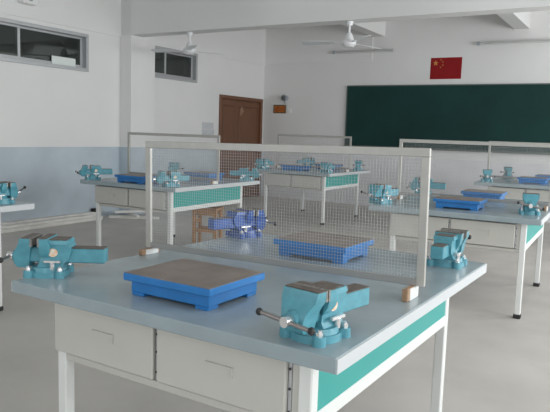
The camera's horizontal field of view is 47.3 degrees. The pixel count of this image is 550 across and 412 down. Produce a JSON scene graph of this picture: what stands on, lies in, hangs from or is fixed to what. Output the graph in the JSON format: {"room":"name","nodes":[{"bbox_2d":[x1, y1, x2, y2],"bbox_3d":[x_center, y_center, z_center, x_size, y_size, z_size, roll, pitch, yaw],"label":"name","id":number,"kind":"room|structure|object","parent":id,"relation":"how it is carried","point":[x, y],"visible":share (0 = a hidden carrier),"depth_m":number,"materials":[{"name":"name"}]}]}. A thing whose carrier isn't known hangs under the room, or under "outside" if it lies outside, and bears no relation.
{"room":"school workshop classroom","nodes":[
{"label":"school workshop classroom","id":0,"kind":"room"},
{"bbox_2d":[0,24,188,76],"bbox_3d":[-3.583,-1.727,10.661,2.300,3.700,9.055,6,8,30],"label":"window glass","id":1,"kind":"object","parent":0,"point":[33,44],"depth_m":11.56,"materials":[{"name":"grey glass"}]},
{"bbox_2d":[0,13,264,221],"bbox_3d":[-3.969,-1.506,7.578,0.200,3.750,14.555,6,8,30],"label":"wall","id":2,"kind":"structure","parent":0,"point":[54,122],"depth_m":9.31,"materials":[{"name":"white paint"}]},
{"bbox_2d":[18,0,36,5],"bbox_3d":[-3.244,-2.758,8.236,0.124,0.220,0.220,6,8,30],"label":"wall speaker","id":3,"kind":"object","parent":2,"relation":"attached to","point":[25,2],"visible":1,"depth_m":8.21,"materials":[{"name":"white plastic"}]},
{"bbox_2d":[0,17,88,71],"bbox_3d":[-3.404,-2.167,8.325,0.138,0.545,2.320,6,8,30],"label":"window","id":4,"kind":"structure","parent":2,"relation":"in","point":[83,38],"depth_m":8.63,"materials":[{"name":"silver metal"}]},
{"bbox_2d":[51,55,74,66],"bbox_3d":[-3.025,-2.068,8.985,0.012,0.120,0.420,6,8,30],"label":"paper card","id":5,"kind":"object","parent":4,"relation":"on","point":[58,60],"visible":0.86,"depth_m":8.96,"materials":[{"name":"white paper"}]},
{"bbox_2d":[0,0,120,36],"bbox_3d":[-4.982,-2.622,5.456,0.018,0.810,10.074,6,8,30],"label":"trim","id":6,"kind":"structure","parent":2,"relation":"attached to","point":[99,16],"depth_m":9.02,"materials":[{"name":"white paint"}]},
{"bbox_2d":[155,45,197,82],"bbox_3d":[-1.863,-2.460,10.883,0.138,0.525,1.520,6,8,30],"label":"window","id":7,"kind":"structure","parent":2,"relation":"in","point":[193,58],"depth_m":11.15,"materials":[{"name":"silver metal"}]},
{"bbox_2d":[202,122,213,134],"bbox_3d":[-1.274,-1.465,11.949,0.006,0.250,0.380,6,8,30],"label":"paper notice","id":8,"kind":"object","parent":2,"relation":"attached to","point":[207,127],"visible":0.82,"depth_m":11.94,"materials":[{"name":"white paper"}]},
{"bbox_2d":[155,29,265,65],"bbox_3d":[-1.160,-3.244,11.822,0.018,0.800,3.735,6,8,30],"label":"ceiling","id":9,"kind":"structure","parent":2,"relation":"attached to","point":[248,46],"depth_m":12.28,"materials":[{"name":"white paint"}]},
{"bbox_2d":[218,94,262,197],"bbox_3d":[-0.741,-1.193,12.965,0.135,2.090,1.560,6,8,30],"label":"door","id":10,"kind":"structure","parent":2,"relation":"in","point":[246,128],"depth_m":12.93,"materials":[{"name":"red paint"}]},
{"bbox_2d":[120,1,154,214],"bbox_3d":[-2.208,-1.742,10.091,0.235,3.750,0.546,6,8,30],"label":"wall pillar","id":11,"kind":"structure","parent":0,"point":[137,59],"depth_m":9.95,"materials":[{"name":"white paint"}]},
{"bbox_2d":[0,196,549,411],"bbox_3d":[0.571,0.909,4.971,11.050,0.150,14.755,6,8,30],"label":"floor","id":12,"kind":"structure","parent":0,"point":[496,361],"depth_m":4.25,"materials":[{"name":"grey concrete"}]},
{"bbox_2d":[0,201,33,310],"bbox_3d":[-2.819,0.383,4.438,1.369,0.800,1.594,6,8,30],"label":"workbench","id":13,"kind":"object","parent":12,"relation":"on","point":[18,205],"visible":0.97,"depth_m":4.64,"materials":[{"name":"white metal"}]},
{"bbox_2d":[0,181,25,203],"bbox_3d":[-2.056,-0.096,4.625,0.191,0.156,0.387,6,8,32],"label":"bench vise","id":14,"kind":"object","parent":13,"relation":"on","point":[8,190],"visible":1,"depth_m":4.66,"materials":[{"name":"teal metal"}]},
{"bbox_2d":[1,216,102,233],"bbox_3d":[-3.324,0.288,8.375,0.130,0.045,2.680,6,8,29],"label":"plank","id":15,"kind":"object","parent":12,"relation":"on","point":[37,226],"visible":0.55,"depth_m":8.61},
{"bbox_2d":[1,214,93,228],"bbox_3d":[-3.346,0.248,8.367,0.060,0.035,2.450,6,8,30],"label":"plank","id":16,"kind":"object","parent":15,"relation":"on","point":[91,215],"visible":1,"depth_m":8.65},
{"bbox_2d":[1,212,95,225],"bbox_3d":[-3.456,0.247,8.450,0.090,0.100,2.880,6,8,30],"label":"plank","id":17,"kind":"object","parent":16,"relation":"on","point":[83,213],"visible":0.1,"depth_m":8.80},
{"bbox_2d":[109,215,159,219],"bbox_3d":[-2.170,0.176,9.679,0.768,0.040,0.060,2,7,-2],"label":"wooden stick","id":18,"kind":"object","parent":12,"relation":"on","point":[110,216],"visible":0.9,"depth_m":9.65,"materials":[{"name":"white wood"}]},
{"bbox_2d":[125,213,138,217],"bbox_3d":[-2.208,0.132,9.715,0.050,0.035,0.492,-2,8,-33],"label":"wooden stick","id":19,"kind":"object","parent":18,"relation":"on","point":[131,214],"visible":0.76,"depth_m":9.60,"materials":[{"name":"white wood"}]},
{"bbox_2d":[114,210,145,212],"bbox_3d":[-2.236,0.083,9.809,0.551,0.035,0.050,-2,8,-30],"label":"wooden stick","id":20,"kind":"object","parent":19,"relation":"on","point":[119,211],"visible":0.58,"depth_m":9.76,"materials":[{"name":"white wood"}]},
{"bbox_2d":[80,174,258,245],"bbox_3d":[-1.193,0.093,7.378,1.369,0.800,1.594,6,8,30],"label":"workbench","id":21,"kind":"object","parent":12,"relation":"on","point":[109,192],"visible":0.66,"depth_m":6.80,"materials":[{"name":"white metal"}]},
{"bbox_2d":[75,165,112,179],"bbox_3d":[-2.058,-0.382,7.070,0.429,0.158,0.202,2,7,-3],"label":"bench vise","id":22,"kind":"object","parent":21,"relation":"on","point":[94,171],"visible":1,"depth_m":7.03,"materials":[{"name":"teal metal"}]},
{"bbox_2d":[115,173,155,183],"bbox_3d":[-1.493,-0.299,6.845,0.385,0.082,0.325,6,8,30],"label":"plate","id":23,"kind":"object","parent":21,"relation":"on","point":[138,178],"visible":0.77,"depth_m":6.72,"materials":[{"name":"blue metal"}]},
{"bbox_2d":[152,171,189,186],"bbox_3d":[-1.086,-0.287,6.521,0.387,0.158,0.198,-2,8,-29],"label":"bench vise","id":24,"kind":"object","parent":21,"relation":"on","point":[161,174],"visible":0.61,"depth_m":6.46,"materials":[{"name":"teal metal"}]},
{"bbox_2d":[127,132,219,183],"bbox_3d":[-1.210,-0.564,7.234,1.366,0.537,0.120,6,8,30],"label":"mesh screen","id":25,"kind":"object","parent":21,"relation":"on","point":[129,133],"visible":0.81,"depth_m":7.20,"materials":[{"name":"metal"}]},
{"bbox_2d":[168,162,182,171],"bbox_3d":[-1.320,-0.484,8.152,0.209,0.158,0.387,2,7,1],"label":"bench vise","id":26,"kind":"object","parent":21,"relation":"on","point":[177,166],"visible":0.5,"depth_m":8.14,"materials":[{"name":"teal metal"}]},
{"bbox_2d":[183,171,224,179],"bbox_3d":[-0.860,-0.370,7.628,0.385,0.082,0.325,6,8,30],"label":"plate","id":27,"kind":"object","parent":21,"relation":"on","point":[188,172],"visible":0.47,"depth_m":7.53,"materials":[{"name":"blue metal"}]},
{"bbox_2d":[230,167,262,180],"bbox_3d":[-0.353,-0.388,7.597,0.387,0.158,0.205,3,7,6],"label":"bench vise","id":28,"kind":"object","parent":21,"relation":"on","point":[254,169],"visible":0.79,"depth_m":7.56,"materials":[{"name":"teal metal"}]},
{"bbox_2d":[192,206,223,243],"bbox_3d":[-0.804,0.253,7.455,0.320,0.490,0.260,3,7,13],"label":"wooden stool","id":29,"kind":"object","parent":12,"relation":"on","point":[213,209],"visible":0.47,"depth_m":7.37,"materials":[{"name":"orange wood"}]},
{"bbox_2d":[11,233,486,411],"bbox_3d":[-0.005,0.673,2.725,1.369,0.800,1.594,6,8,32],"label":"workbench","id":30,"kind":"object","parent":12,"relation":"on","point":[229,357],"visible":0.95,"depth_m":2.12,"materials":[{"name":"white metal"}]},
{"bbox_2d":[0,233,107,278],"bbox_3d":[-0.859,0.195,2.475,0.387,0.153,0.209,2,7,-1],"label":"bench vise","id":31,"kind":"object","parent":30,"relation":"on","point":[54,255],"visible":1,"depth_m":2.44,"materials":[{"name":"teal metal"}]},
{"bbox_2d":[123,258,264,310],"bbox_3d":[-0.286,0.276,2.244,0.385,0.082,0.325,6,8,32],"label":"plate","id":32,"kind":"object","parent":30,"relation":"on","point":[204,285],"visible":1,"depth_m":2.16,"materials":[{"name":"blue metal"}]},
{"bbox_2d":[208,207,276,238],"bbox_3d":[-0.199,0.095,3.518,0.387,0.153,0.209,-4,9,-40],"label":"bench vise","id":33,"kind":"object","parent":30,"relation":"on","point":[258,223],"visible":0.88,"depth_m":3.48,"materials":[{"name":"blue metal"}]},
{"bbox_2d":[139,141,430,301],"bbox_3d":[-0.044,0.009,2.594,1.374,0.548,0.120,6,8,32],"label":"mesh screen","id":34,"kind":"object","parent":30,"relation":"on","point":[410,292],"visible":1,"depth_m":2.54,"materials":[{"name":"metal"}]},
{"bbox_2d":[256,280,368,347],"bbox_3d":[0.146,0.299,1.860,0.208,0.153,0.387,8,9,41],"label":"bench vise","id":35,"kind":"object","parent":30,"relation":"on","point":[312,314],"visible":1,"depth_m":1.77,"materials":[{"name":"teal metal"}]},
{"bbox_2d":[274,231,373,263],"bbox_3d":[0.239,0.199,3.057,0.385,0.082,0.325,6,8,32],"label":"plate","id":36,"kind":"object","parent":30,"relation":"on","point":[314,235],"visible":0.8,"depth_m":2.97,"materials":[{"name":"blue metal"}]},
{"bbox_2d":[426,228,471,268],"bbox_3d":[0.794,0.203,2.936,0.192,0.170,0.387,6,8,30],"label":"bench vise","id":37,"kind":"object","parent":30,"relation":"on","point":[447,248],"visible":1,"depth_m":2.86,"materials":[{"name":"teal metal"}]},
{"bbox_2d":[257,167,369,224],"bbox_3d":[0.629,-0.211,10.491,1.369,0.800,1.594,6,8,30],"label":"workbench","id":38,"kind":"object","parent":12,"relation":"on","point":[275,172],"visible":0.75,"depth_m":9.90,"materials":[{"name":"white metal"}]},
{"bbox_2d":[251,159,273,168],"bbox_3d":[-0.175,-0.686,10.183,0.387,0.163,0.209,-5,9,-44],"label":"bench vise","id":39,"kind":"object","parent":38,"relation":"on","point":[258,163],"visible":0.95,"depth_m":10.12,"materials":[{"name":"teal metal"}]},
{"bbox_2d":[281,164,310,170],"bbox_3d":[0.336,-0.613,10.046,0.385,0.082,0.325,6,8,30],"label":"plate","id":40,"kind":"object","parent":38,"relation":"on","point":[293,167],"visible":0.69,"depth_m":9.93,"materials":[{"name":"blue metal"}]},
{"bbox_2d":[297,158,318,165],"bbox_3d":[0.565,-0.782,11.216,0.387,0.163,0.209,-2,8,-29],"label":"bench vise","id":41,"kind":"object","parent":38,"relation":"on","point":[303,159],"visible":0.57,"depth_m":11.17,"materials":[{"name":"teal metal"}]},
{"bbox_2d":[276,134,351,171],"bbox_3d":[0.613,-0.883,10.345,1.366,0.566,0.120,6,8,30],"label":"mesh screen","id":42,"kind":"object","parent":38,"relation":"on","point":[279,135],"visible":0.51,"depth_m":10.32,"materials":[{"name":"grey metal"}]},
{"bbox_2d":[316,162,333,172],"bbox_3d":[0.806,-0.593,9.662,0.197,0.163,0.387,6,8,30],"label":"bench vise","id":43,"kind":"object","parent":38,"relation":"on","point":[324,165],"visible":0.8,"depth_m":9.55,"materials":[{"name":"teal metal"}]},
{"bbox_2d":[353,160,364,170],"bbox_3d":[1.412,-0.690,10.657,0.209,0.163,0.387,3,7,11],"label":"bench vise","id":44,"kind":"object","parent":38,"relation":"on","point":[358,167],"visible":0.86,"depth_m":10.61,"materials":[{"name":"teal metal"}]},
{"bbox_2d":[369,193,549,318],"bbox_3d":[1.771,0.376,5.770,1.369,0.800,1.594,5,8,28],"label":"workbench","id":45,"kind":"object","parent":12,"relation":"on","point":[497,226],"visible":0.66,"depth_m":5.05,"materials":[{"name":"white metal"}]},
{"bbox_2d":[361,183,398,204],"bbox_3d":[0.951,-0.110,5.526,0.387,0.170,0.206,-4,9,-43],"label":"bench vise","id":46,"kind":"object","parent":45,"relation":"on","point":[383,189],"visible":0.87,"depth_m":5.45,"materials":[{"name":"teal metal"}]},
{"bbox_2d":[406,177,445,193],"bbox_3d":[1.583,-0.210,6.559,0.387,0.170,0.207,4,7,21],"label":"bench vise","id":47,"kind":"object","parent":45,"relation":"on","point":[436,184],"visible":0.33,"depth_m":6.53,"materials":[{"name":"teal metal"}]},
{"bbox_2d":[433,195,486,210],"bbox_3d":[1.578,-0.025,5.348,0.385,0.082,0.325,5,8,28],"label":"plate","id":48,"kind":"object","parent":45,"relation":"on","point":[474,204],"visible":1,"depth_m":5.24,"materials":[{"name":"blue metal"}]},
{"bbox_2d":[397,139,549,210],"bbox_3d":[1.757,-0.295,5.623,1.366,0.566,0.120,5,8,28],"label":"mesh screen","id":49,"kind":"object","parent":45,"relation":"on","point":[401,141],"visible":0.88,"depth_m":5.61,"materials":[{"name":"grey metal"}]},
{"bbox_2d":[461,189,506,199],"bbox_3d":[2.054,-0.105,6.166,0.385,0.082,0.325,5,8,28],"label":"plate","id":50,"kind":"object","parent":45,"relation":"on","point":[476,193],"visible":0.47,"depth_m":6.06,"materials":[{"name":"blue metal"}]},
{"bbox_2d":[517,192,544,215],"bbox_3d":[2.071,-0.024,5.099,0.206,0.170,0.387,4,7,20],"label":"bench vise","id":51,"kind":"object","parent":45,"relation":"on","point":[530,206],"visible":1,"depth_m":4.97,"materials":[{"name":"teal metal"}]},
{"bbox_2d":[474,177,549,201],"bbox_3d":[3.751,0.051,9.111,1.369,0.800,1.594,6,8,30],"label":"workbench","id":52,"kind":"object","parent":12,"relation":"on","point":[501,182],"visible":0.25,"depth_m":8.53,"materials":[{"name":"white metal"}]},
{"bbox_2d":[480,169,495,181],"bbox_3d":[2.998,-0.434,8.876,0.209,0.170,0.387,4,7,16],"label":"bench vise","id":53,"kind":"object","parent":52,"relation":"on","point":[489,171],"visible":0.91,"depth_m":8.74,"materials":[{"name":"teal metal"}]},
{"bbox_2d":[500,167,512,175],"bbox_3d":[3.659,-0.526,9.850,0.209,0.170,0.387,4,7,16],"label":"bench vise","id":54,"kind":"object","parent":52,"relation":"on","point":[506,168],"visible":0.62,"depth_m":9.82,"materials":[{"name":"teal metal"}]},
{"bbox_2d":[487,141,549,180],"bbox_3d":[3.735,-0.621,8.965,1.366,0.566,0.120,6,8,30],"label":"mesh screen","id":55,"kind":"object","parent":52,"relation":"on","point":[488,161],"visible":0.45,"depth_m":9.16,"materials":[{"name":"grey metal"}]},
{"bbox_2d":[517,176,549,184],"bbox_3d":[3.608,-0.357,8.762,0.385,0.082,0.325,6,8,30],"label":"plate","id":56,"kind":"object","parent":52,"relation":"on","point":[525,178],"visible":0.83,"depth_m":8.64,"materials":[{"name":"blue metal"}]},
{"bbox_2d":[535,174,549,177],"bbox_3d":[4.166,-0.425,9.498,0.385,0.082,0.325,6,8,30],"label":"plate","id":57,"kind":"object","parent":52,"relation":"on","point":[537,175],"visible":0.29,"depth_m":9.42,"materials":[{"name":"blue metal"}]},
{"bbox_2d":[261,10,549,222],"bbox_3d":[4.452,-1.622,10.912,10.850,3.750,0.200,6,8,30],"label":"wall","id":58,"kind":"structure","parent":0,"point":[316,92],"depth_m":11.88,"materials":[{"name":"paint"}]},
{"bbox_2d":[273,105,285,112],"bbox_3d":[0.101,-2.062,13.353,0.310,0.180,0.020,6,8,30],"label":"plaque","id":59,"kind":"object","parent":58,"relation":"attached to","point":[276,108],"visible":1,"depth_m":13.35,"materials":[{"name":"brown wood"}]},
{"bbox_2d":[274,106,284,111],"bbox_3d":[0.103,-2.063,13.356,0.260,0.130,0.012,6,8,30],"label":"picture","id":60,"kind":"object","parent":59,"relation":"attached to","point":[276,108],"depth_m":13.35},
{"bbox_2d":[281,95,287,103],"bbox_3d":[0.196,-2.250,13.220,0.138,0.190,0.120,6,8,30],"label":"gadget","id":61,"kind":"object","parent":58,"relation":"attached to","point":[283,97],"visible":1,"depth_m":13.19,"materials":[{"name":"grey plastic"}]},
{"bbox_2d":[265,24,372,63],"bbox_3d":[0.849,-3.312,12.785,2.442,0.760,0.016,6,8,30],"label":"trim","id":62,"kind":"structure","parent":58,"relation":"attached to","point":[283,45],"depth_m":12.83,"materials":[{"name":"white paint"}]},
{"bbox_2d":[333,49,393,53],"bbox_3d":[1.720,-3.013,12.245,1.270,0.056,0.095,6,8,30],"label":"lamp","id":63,"kind":"object","parent":58,"relation":"attached to","point":[376,50],"visible":1,"depth_m":12.20,"materials":[{"name":"grey"}]},
{"bbox_2d":[430,57,461,78],"bbox_3d":[3.128,-2.522,11.495,0.574,0.388,0.010,6,8,30],"label":"flag","id":64,"kind":"object","parent":58,"relation":"attached to","point":[449,67],"visible":1,"depth_m":11.49,"materials":[{"name":"red fabric"}]},
{"bbox_2d":[344,83,549,154],"bbox_3d":[3.510,-1.586,11.306,4.900,1.202,0.100,6,8,30],"label":"blackboard","id":65,"kind":"object","parent":58,"relation":"attached to","point":[376,115],"visible":0.86,"depth_m":11.51,"materials":[{"name":"green"}]},
{"bbox_2d":[362,146,549,154],"bbox_3d":[3.491,-0.996,11.375,4.900,0.012,0.100,6,8,30],"label":"chalk tray","id":66,"kind":"object","parent":65,"relation":"on","point":[432,147],"depth_m":11.35,"materials":[{"name":"grey"}]},
{"bbox_2d":[477,39,549,45],"bbox_3d":[4.145,-2.817,10.808,1.280,0.056,0.095,6,8,30],"label":"lamp","id":67,"kind":"object","parent":58,"relation":"attached to","point":[542,40],"visible":1,"depth_m":10.79,"materials":[{"name":"grey"}]},
{"bbox_3d":[0.697,-2.963,4.519,11.050,0.150,14.755,6,8,30],"label":"ceiling","id":68,"kind":"structure","parent":0,"visible":0},
{"bbox_2d":[121,0,549,36],"bbox_3d":[2.229,-2.675,7.164,10.650,0.935,0.250,6,8,30],"label":"ceiling beam","id":69,"kind":"structure","parent":68,"relation":"attached to","point":[147,18],"depth_m":8.34,"materials":[{"name":"white paint"}]},
{"bbox_2d":[151,32,221,54],"bbox_3d":[-1.298,-2.417,9.375,1.064,0.315,1.088,6,8,30],"label":"ceiling fan","id":70,"kind":"object","parent":69,"relation":"hanging from","point":[190,49],"visible":1,"depth_m":9.27,"materials":[{"name":"white metal"}]},
{"bbox_2d":[301,21,380,48],"bbox_3d":[0.918,-2.194,8.077,1.076,0.315,1.079,6,8,30],"label":"ceiling fan","id":71,"kind":"object","parent":69,"relation":"hanging from","point":[349,41],"visible":1,"depth_m":7.96,"materials":[{"name":"white metal"}]},
{"bbox_2d":[341,21,385,36],"bbox_3d":[-1.668,-2.898,5.945,0.240,0.460,14.355,6,8,30],"label":"ceiling beam","id":72,"kind":"structure","parent":68,"relation":"attached to","point":[376,29],"depth_m":11.56,"materials":[{"name":"white paint"}]},
{"bbox_2d":[497,12,530,28],"bbox_3d":[0.571,-2.672,4.623,0.240,0.460,14.355,6,8,30],"label":"ceiling beam","id":73,"kind":"structure","parent":68,"relation":"attached to","point":[521,20],"depth_m":10.18,"materials":[{"name":"white paint"}]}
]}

